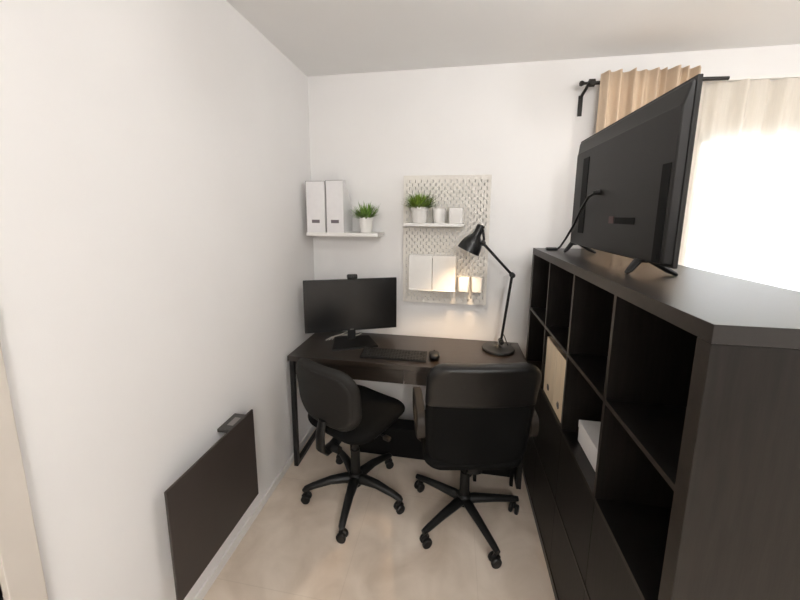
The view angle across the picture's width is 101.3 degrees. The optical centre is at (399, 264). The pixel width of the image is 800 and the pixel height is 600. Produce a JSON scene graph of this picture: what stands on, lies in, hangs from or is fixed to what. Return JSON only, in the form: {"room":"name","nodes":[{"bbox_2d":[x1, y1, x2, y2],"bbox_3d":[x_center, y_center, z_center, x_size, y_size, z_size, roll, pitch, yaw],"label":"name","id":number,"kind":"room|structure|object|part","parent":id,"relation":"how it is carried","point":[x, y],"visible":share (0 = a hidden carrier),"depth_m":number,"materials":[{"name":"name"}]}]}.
{"room":"home office","nodes":[
{"label":"home office","id":0,"kind":"room"},
{"bbox_2d":[0,0,313,599],"bbox_3d":[-1.102,0.319,0.262,0.140,2.620,4.600,2,9,9],"label":"wall","id":1,"kind":"structure","parent":0,"point":[157,253],"depth_m":1.11,"materials":[{"name":"paint"}]},
{"bbox_2d":[0,343,47,599],"bbox_3d":[-1.091,0.562,0.322,0.158,2.120,1.026,2,9,9],"label":"trim","id":2,"kind":"structure","parent":1,"relation":"attached to","point":[21,570],"depth_m":0.79,"materials":[{"name":"paint"}]},
{"bbox_2d":[164,409,258,599],"bbox_3d":[-0.818,0.996,1.437,0.082,0.477,0.505,2,9,9],"label":"wall heater","id":3,"kind":"object","parent":1,"relation":"attached to","point":[204,505],"visible":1,"depth_m":1.37,"materials":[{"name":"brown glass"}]},
{"bbox_2d":[193,425,315,599],"bbox_3d":[-0.801,1.381,1.828,0.012,0.050,1.761,2,9,9],"label":"baseboard","id":4,"kind":"structure","parent":1,"relation":"attached to","point":[204,589],"depth_m":1.73,"materials":[{"name":"white wood"}]},
{"bbox_2d":[203,428,554,599],"bbox_3d":[1.038,1.722,0.164,4.800,0.100,5.100,2,9,9],"label":"floor","id":5,"kind":"structure","parent":0,"point":[291,550],"depth_m":1.67,"materials":[{"name":"beige tile"}]},
{"bbox_2d":[296,358,404,543],"bbox_3d":[-0.245,0.938,1.923,0.608,0.903,0.603,6,10,34],"label":"chair","id":6,"kind":"object","parent":5,"relation":"on","point":[353,414],"visible":1,"depth_m":1.74,"materials":[{"name":"black fabric"}]},
{"bbox_3d":[-0.414,1.285,1.934,0.316,0.076,0.065,-2,9,-13],"label":"leg","id":7,"kind":"part","parent":6,"relation":"part of","materials":[{"name":"black plastic"}]},
{"bbox_3d":[-0.399,0.687,1.735,0.460,0.351,0.104,6,10,34],"label":"backrest","id":8,"kind":"part","parent":6,"relation":"part of","materials":[{"name":"grey fabric"}]},
{"bbox_3d":[-0.337,0.978,1.740,0.045,0.044,0.044,6,10,34],"label":"adjusting knob","id":9,"kind":"part","parent":6,"relation":"part of","materials":[{"name":"black plastic"}]},
{"bbox_3d":[-0.345,1.260,2.097,0.065,0.076,0.316,-5,10,-31],"label":"leg","id":10,"kind":"part","parent":6,"relation":"part of","materials":[{"name":"black plastic"}]},
{"bbox_3d":[-0.288,1.303,1.820,0.065,0.076,0.316,2,9,8],"label":"leg","id":11,"kind":"part","parent":6,"relation":"part of","materials":[{"name":"black plastic"}]},
{"bbox_3d":[-0.249,0.861,1.925,0.470,0.095,0.468,6,10,34],"label":"seat","id":12,"kind":"part","parent":6,"relation":"part of","materials":[{"name":"black fabric"}]},
{"bbox_3d":[-0.160,1.265,2.076,0.065,0.076,0.316,9,12,44],"label":"leg","id":13,"kind":"part","parent":6,"relation":"part of","materials":[{"name":"black plastic"}]},
{"bbox_3d":[-0.126,1.290,1.911,0.316,0.076,0.065,4,9,22],"label":"leg","id":14,"kind":"part","parent":6,"relation":"part of","materials":[{"name":"black plastic"}]},
{"bbox_3d":[-0.072,0.967,1.824,0.045,0.022,0.030,6,10,34],"label":"lever knob","id":15,"kind":"part","parent":6,"relation":"part of","materials":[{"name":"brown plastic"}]},
{"bbox_2d":[350,419,423,459],"bbox_3d":[-0.061,1.225,2.330,0.588,0.216,0.118,2,9,9],"label":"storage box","id":16,"kind":"object","parent":5,"relation":"on","point":[404,442],"visible":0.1,"depth_m":2.27,"materials":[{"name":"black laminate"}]},
{"bbox_3d":[-0.060,1.128,2.316,0.588,0.020,0.118,2,9,9],"label":"lid","id":17,"kind":"part","parent":16,"relation":"part of","materials":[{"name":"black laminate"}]},
{"bbox_2d":[287,331,526,488],"bbox_3d":[0.056,0.952,2.255,1.487,0.780,0.489,2,9,9],"label":"desk","id":18,"kind":"object","parent":5,"relation":"on","point":[316,348],"visible":0.6,"depth_m":2.10,"materials":[{"name":"black wood"}]},
{"bbox_3d":[-0.653,0.947,2.374,0.028,0.746,0.481,2,9,9],"label":"leg frame","id":19,"kind":"part","parent":18,"relation":"part of","materials":[{"name":"black metal"}]},
{"bbox_2d":[326,331,361,339],"bbox_3d":[-0.410,0.514,2.397,0.272,0.036,0.072,-4,10,-27],"label":"cable","id":20,"kind":"object","parent":18,"relation":"on","point":[343,334],"visible":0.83,"depth_m":2.38,"materials":[{"name":"plastic"}]},
{"bbox_2d":[303,277,396,350],"bbox_3d":[-0.330,0.327,2.250,0.636,0.451,0.215,-2,9,-12],"label":"monitor","id":21,"kind":"object","parent":18,"relation":"on","point":[332,305],"visible":0.99,"depth_m":2.26,"materials":[{"name":"black plastic"}]},
{"bbox_2d":[347,274,357,279],"bbox_3d":[-0.327,0.084,2.240,0.072,0.034,0.042,-2,9,-12],"label":"webcam","id":22,"kind":"object","parent":21,"relation":"attached to","point":[349,276],"visible":1,"depth_m":2.22,"materials":[{"name":"black plastic"}]},
{"bbox_3d":[-0.321,0.670,2.045,0.696,0.085,0.018,2,9,9],"label":"drawer","id":23,"kind":"part","parent":18,"relation":"part of","materials":[{"name":"black wood"}]},
{"bbox_2d":[360,347,426,362],"bbox_3d":[-0.039,0.570,2.083,0.416,0.025,0.120,2,9,8],"label":"keyboard","id":24,"kind":"object","parent":18,"relation":"on","point":[368,352],"visible":1,"depth_m":2.06,"materials":[{"name":"black plastic"}]},
{"bbox_3d":[0.373,0.692,1.931,0.702,0.085,0.018,2,9,9],"label":"drawer","id":25,"kind":"part","parent":18,"relation":"part of","materials":[{"name":"black wood"}]},
{"bbox_2d":[429,350,439,359],"bbox_3d":[0.216,0.567,2.064,0.066,0.039,0.112,1,9,4],"label":"mouse","id":26,"kind":"object","parent":18,"relation":"on","point":[433,354],"visible":1,"depth_m":2.02,"materials":[{"name":"black plastic"}]},
{"bbox_2d":[458,224,514,355],"bbox_3d":[0.570,0.156,2.124,0.430,0.838,0.213,0,9,-4],"label":"desk lamp","id":27,"kind":"object","parent":18,"relation":"on","point":[472,243],"visible":1,"depth_m":2.06,"materials":[{"name":"black metal"}]},
{"bbox_3d":[0.430,-0.153,2.032,0.144,0.200,0.143,-6,11,-36],"label":"lamp shade","id":28,"kind":"part","parent":27,"relation":"part of","materials":[{"name":"black metal"}]},
{"bbox_3d":[0.609,-0.032,2.047,0.211,0.215,0.017,0,9,-5],"label":"arm","id":29,"kind":"part","parent":27,"relation":"part of","materials":[{"name":"black metal"}]},
{"bbox_3d":[0.689,0.289,2.124,0.017,0.456,0.069,-8,12,-42],"label":"arm","id":30,"kind":"part","parent":27,"relation":"part of","materials":[{"name":"black metal"}]},
{"bbox_3d":[0.768,0.986,2.171,0.028,0.746,0.422,2,9,9],"label":"leg frame","id":31,"kind":"part","parent":18,"relation":"part of","materials":[{"name":"black metal"}]},
{"bbox_2d":[413,362,541,568],"bbox_3d":[0.379,0.903,1.772,0.607,1.025,0.626,0,9,-2],"label":"office chair","id":32,"kind":"object","parent":5,"relation":"on","point":[475,418],"visible":1,"depth_m":1.53,"materials":[{"name":"black plastic"}]},
{"bbox_3d":[0.179,0.853,1.749,0.206,0.322,0.324,0,9,-2],"label":"armrest","id":33,"kind":"part","parent":32,"relation":"part of","materials":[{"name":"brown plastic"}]},
{"bbox_3d":[0.223,1.296,1.929,0.291,0.051,0.051,6,10,33],"label":"leg","id":34,"kind":"part","parent":32,"relation":"part of","materials":[{"name":"black plastic"}]},
{"bbox_3d":[0.230,1.325,1.739,0.291,0.051,0.051,-6,11,-38],"label":"leg","id":35,"kind":"part","parent":32,"relation":"part of","materials":[{"name":"black plastic"}]},
{"bbox_3d":[0.360,0.943,1.813,0.500,0.099,0.480,0,9,-2],"label":"seat","id":36,"kind":"part","parent":32,"relation":"part of","materials":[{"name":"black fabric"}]},
{"bbox_3d":[0.377,0.710,1.531,0.514,0.564,0.188,0,9,-2],"label":"backrest","id":37,"kind":"part","parent":32,"relation":"part of","materials":[{"name":"black fabric"}]},
{"bbox_3d":[0.415,1.334,1.687,0.051,0.051,0.291,-3,9,-20],"label":"leg","id":38,"kind":"part","parent":32,"relation":"part of","materials":[{"name":"black plastic"}]},
{"bbox_3d":[0.522,1.310,1.844,0.291,0.051,0.052,0,9,-2],"label":"leg","id":39,"kind":"part","parent":32,"relation":"part of","materials":[{"name":"black plastic"}]},
{"bbox_3d":[0.556,0.853,1.759,0.230,0.322,0.324,0,9,-2],"label":"armrest","id":40,"kind":"part","parent":32,"relation":"part of","materials":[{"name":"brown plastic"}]},
{"bbox_2d":[473,468,513,486],"bbox_3d":[0.599,1.248,2.141,0.255,0.235,0.210,2,9,9],"label":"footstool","id":41,"kind":"object","parent":5,"relation":"on","point":[509,473],"visible":0.24,"depth_m":2.05,"materials":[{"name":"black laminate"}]},
{"bbox_3d":[0.694,1.275,2.034,0.020,0.215,0.020,2,9,9],"label":"leg","id":42,"kind":"part","parent":41,"relation":"part of","materials":[{"name":"black laminate"}]},
{"bbox_2d":[522,248,799,599],"bbox_3d":[0.924,0.737,1.407,0.443,1.470,1.470,2,9,9],"label":"shelving unit","id":43,"kind":"object","parent":5,"relation":"on","point":[691,378],"visible":0.88,"depth_m":0.92,"materials":[{"name":"black wood"}]},
{"bbox_3d":[0.802,1.002,2.006,0.016,0.685,0.342,2,9,9],"label":"door","id":44,"kind":"part","parent":43,"relation":"part of","materials":[{"name":"black wood"}]},
{"bbox_3d":[1.042,0.650,2.108,0.443,1.432,0.038,2,9,9],"label":"panel","id":45,"kind":"part","parent":43,"relation":"part of","materials":[{"name":"black wood"}]},
{"bbox_3d":[0.920,1.445,1.515,0.443,0.038,1.394,2,9,9],"label":"panel","id":46,"kind":"part","parent":43,"relation":"part of","materials":[{"name":"black wood"}]},
{"bbox_3d":[0.745,1.053,1.666,0.016,0.685,0.350,2,9,9],"label":"door","id":47,"kind":"part","parent":43,"relation":"part of","materials":[{"name":"black wood"}]},
{"bbox_2d":[543,336,560,404],"bbox_3d":[0.888,0.541,1.649,0.260,0.298,0.160,2,9,9],"label":"magazine file","id":48,"kind":"object","parent":43,"relation":"on","point":[552,346],"visible":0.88,"depth_m":1.67,"materials":[{"name":"beige wood"}]},
{"bbox_2d":[552,349,566,422],"bbox_3d":[0.861,0.566,1.488,0.260,0.298,0.160,2,9,9],"label":"magazine file","id":49,"kind":"object","parent":43,"relation":"on","point":[560,367],"visible":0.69,"depth_m":1.52,"materials":[{"name":"beige wood"}]},
{"bbox_3d":[0.918,1.086,1.461,0.432,0.016,1.394,2,9,9],"label":"shelf","id":50,"kind":"part","parent":43,"relation":"part of","materials":[{"name":"black wood"}]},
{"bbox_3d":[0.687,1.105,1.323,0.016,0.685,0.350,2,9,9],"label":"door","id":51,"kind":"part","parent":43,"relation":"part of","materials":[{"name":"black wood"}]},
{"bbox_2d":[578,420,600,470],"bbox_3d":[0.829,0.711,1.222,0.222,0.092,0.261,2,9,9],"label":"box","id":52,"kind":"object","parent":43,"relation":"on","point":[589,431],"visible":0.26,"depth_m":1.28,"materials":[{"name":"white cardboard"}]},
{"bbox_3d":[0.920,0.737,1.408,0.432,0.016,1.394,2,9,9],"label":"shelf","id":53,"kind":"part","parent":43,"relation":"part of","materials":[{"name":"black wood"}]},
{"bbox_3d":[0.922,0.389,1.355,0.432,0.016,1.394,2,9,9],"label":"shelf","id":54,"kind":"part","parent":43,"relation":"part of","materials":[{"name":"black wood"}]},
{"bbox_3d":[0.629,1.157,0.983,0.016,0.685,0.342,2,9,9],"label":"door","id":55,"kind":"part","parent":43,"relation":"part of","materials":[{"name":"black wood"}]},
{"bbox_2d":[545,74,703,275],"bbox_3d":[0.890,-0.299,1.400,0.227,0.583,0.965,2,9,9],"label":"television","id":56,"kind":"object","parent":43,"relation":"on","point":[633,174],"visible":0.99,"depth_m":1.11,"materials":[{"name":"grey plastic"}]},
{"bbox_3d":[0.883,-0.204,1.661,0.035,0.313,0.474,1,9,7],"label":"power cord","id":57,"kind":"part","parent":56,"relation":"part of","materials":[{"name":"black plastic"}]},
{"bbox_3d":[0.826,-0.161,1.209,0.002,0.024,0.145,2,9,9],"label":"socket panel","id":58,"kind":"part","parent":56,"relation":"part of","materials":[{"name":"black plastic"}]},
{"bbox_3d":[0.929,0.030,1.299,0.443,0.038,1.470,2,9,9],"label":"panel","id":59,"kind":"part","parent":43,"relation":"part of","materials":[{"name":"black wood"}]},
{"bbox_3d":[0.806,0.862,0.712,0.443,1.432,0.038,2,9,9],"label":"panel","id":60,"kind":"part","parent":43,"relation":"part of","materials":[{"name":"black wood"}]},
{"bbox_2d":[226,0,799,75],"bbox_3d":[1.095,-0.958,-0.303,4.700,0.100,5.000,2,9,9],"label":"ceiling","id":61,"kind":"structure","parent":0,"point":[320,37],"depth_m":1.69,"materials":[{"name":"paint"}]},
{"bbox_2d":[308,44,799,419],"bbox_3d":[1.478,0.036,2.213,4.580,2.620,0.140,2,9,9],"label":"wall","id":62,"kind":"structure","parent":0,"point":[517,124],"depth_m":2.22,"materials":[{"name":"paint"}]},
{"bbox_2d":[306,231,383,236],"bbox_3d":[-0.379,-0.216,2.314,0.506,0.024,0.200,2,9,9],"label":"wall shelf","id":63,"kind":"object","parent":62,"relation":"attached to","point":[353,233],"visible":0.87,"depth_m":2.22,"materials":[{"name":"white paint"}]},
{"bbox_2d":[305,181,326,232],"bbox_3d":[-0.557,-0.403,2.314,0.134,0.343,0.192,2,9,9],"label":"magazine file","id":64,"kind":"object","parent":63,"relation":"on","point":[315,191],"visible":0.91,"depth_m":2.22,"materials":[{"name":"white cardboard"}]},
{"bbox_2d":[325,180,351,232],"bbox_3d":[-0.423,-0.401,2.292,0.121,0.347,0.192,2,9,9],"label":"magazine file","id":65,"kind":"object","parent":63,"relation":"on","point":[338,202],"visible":1,"depth_m":2.21,"materials":[{"name":"white cardboard"}]},
{"bbox_2d":[349,202,378,232],"bbox_3d":[-0.228,-0.325,2.227,0.274,0.218,0.220,2,9,9],"label":"potted plant","id":66,"kind":"object","parent":63,"relation":"on","point":[365,215],"visible":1,"depth_m":2.23,"materials":[{"name":"green plant"}]},
{"bbox_3d":[-0.236,-0.275,2.276,0.101,0.105,0.101,2,9,9],"label":"pot","id":67,"kind":"part","parent":66,"relation":"part of","materials":[{"name":"white ceramic"}]},
{"bbox_2d":[403,175,491,304],"bbox_3d":[0.316,-0.164,2.292,0.588,0.890,0.030,2,9,9],"label":"pegboard","id":68,"kind":"object","parent":62,"relation":"attached to","point":[415,180],"visible":0.62,"depth_m":2.27,"materials":[{"name":"white metal"}]},
{"bbox_2d":[408,254,432,290],"bbox_3d":[0.145,0.054,2.300,0.163,0.250,0.075,2,9,9],"label":"file holder","id":69,"kind":"object","parent":68,"relation":"attached to","point":[420,265],"visible":0.87,"depth_m":2.27,"materials":[{"name":"white paint"}]},
{"bbox_2d":[404,223,463,226],"bbox_3d":[0.229,-0.269,2.221,0.400,0.022,0.105,2,9,9],"label":"shelf","id":70,"kind":"object","parent":68,"relation":"attached to","point":[405,224],"visible":0.99,"depth_m":2.17,"materials":[{"name":"white paint"}]},
{"bbox_2d":[402,191,436,222],"bbox_3d":[0.126,-0.380,2.159,0.313,0.213,0.221,2,9,9],"label":"potted plant","id":71,"kind":"object","parent":70,"relation":"on","point":[419,207],"visible":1,"depth_m":2.17,"materials":[{"name":"green plant"}]},
{"bbox_3d":[0.133,-0.334,2.216,0.121,0.106,0.121,2,9,9],"label":"pot","id":72,"kind":"part","parent":71,"relation":"part of","materials":[{"name":"white ceramic"}]},
{"bbox_2d":[433,208,445,222],"bbox_3d":[0.264,-0.327,2.206,0.090,0.096,0.090,2,9,9],"label":"cup","id":73,"kind":"object","parent":70,"relation":"on","point":[439,214],"visible":0.96,"depth_m":2.17,"materials":[{"name":"white ceramic"}]},
{"bbox_2d":[449,208,463,222],"bbox_3d":[0.372,-0.326,2.188,0.098,0.101,0.098,2,9,9],"label":"cup","id":74,"kind":"object","parent":70,"relation":"on","point":[455,214],"visible":0.95,"depth_m":2.14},
{"bbox_2d":[432,254,455,291],"bbox_3d":[0.305,0.060,2.274,0.158,0.248,0.075,2,9,9],"label":"file holder","id":75,"kind":"object","parent":68,"relation":"attached to","point":[444,266],"visible":1,"depth_m":2.25,"materials":[{"name":"white paint"}]},
{"bbox_2d":[458,275,469,291],"bbox_3d":[0.437,0.131,2.262,0.079,0.102,0.080,2,9,9],"label":"cup","id":76,"kind":"object","parent":68,"relation":"hanging from","point":[463,280],"visible":1,"depth_m":2.23,"materials":[{"name":"white ceramic"}]},
{"bbox_2d":[471,275,482,291],"bbox_3d":[0.526,0.133,2.247,0.077,0.102,0.080,2,9,9],"label":"cup","id":77,"kind":"object","parent":68,"relation":"hanging from","point":[476,281],"visible":1,"depth_m":2.21,"materials":[{"name":"white ceramic"}]},
{"bbox_2d":[577,76,729,116],"bbox_3d":[1.455,-1.000,1.933,0.777,0.186,0.107,2,9,9],"label":"curtain rod","id":78,"kind":"object","parent":62,"relation":"attached to","point":[591,82],"visible":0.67,"depth_m":1.94,"materials":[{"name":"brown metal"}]},
{"bbox_2d":[591,65,700,248],"bbox_3d":[1.407,0.112,2.023,0.505,2.447,0.074,2,9,9],"label":"curtain","id":79,"kind":"object","parent":78,"relation":"hanging from","point":[621,93],"visible":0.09,"depth_m":1.88,"materials":[{"name":"beige fabric"}]},
{"bbox_3d":[1.474,-1.058,1.889,0.730,0.034,0.021,2,9,9],"label":"rod","id":80,"kind":"part","parent":78,"relation":"part of","materials":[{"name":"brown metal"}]},
{"bbox_2d":[703,73,799,82],"bbox_3d":[2.583,-1.034,1.766,1.820,0.020,0.052,2,9,9],"label":"track","id":81,"kind":"object","parent":62,"relation":"attached to","point":[792,75],"visible":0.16,"depth_m":1.83,"materials":[{"name":"white metal"}]},
{"bbox_2d":[678,78,799,291],"bbox_3d":[2.569,0.160,1.935,1.810,2.391,0.067,2,9,9],"label":"sheer curtain","id":82,"kind":"object","parent":81,"relation":"hanging from","point":[742,216],"visible":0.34,"depth_m":1.93,"materials":[{"name":"white fabric"}]}
]}

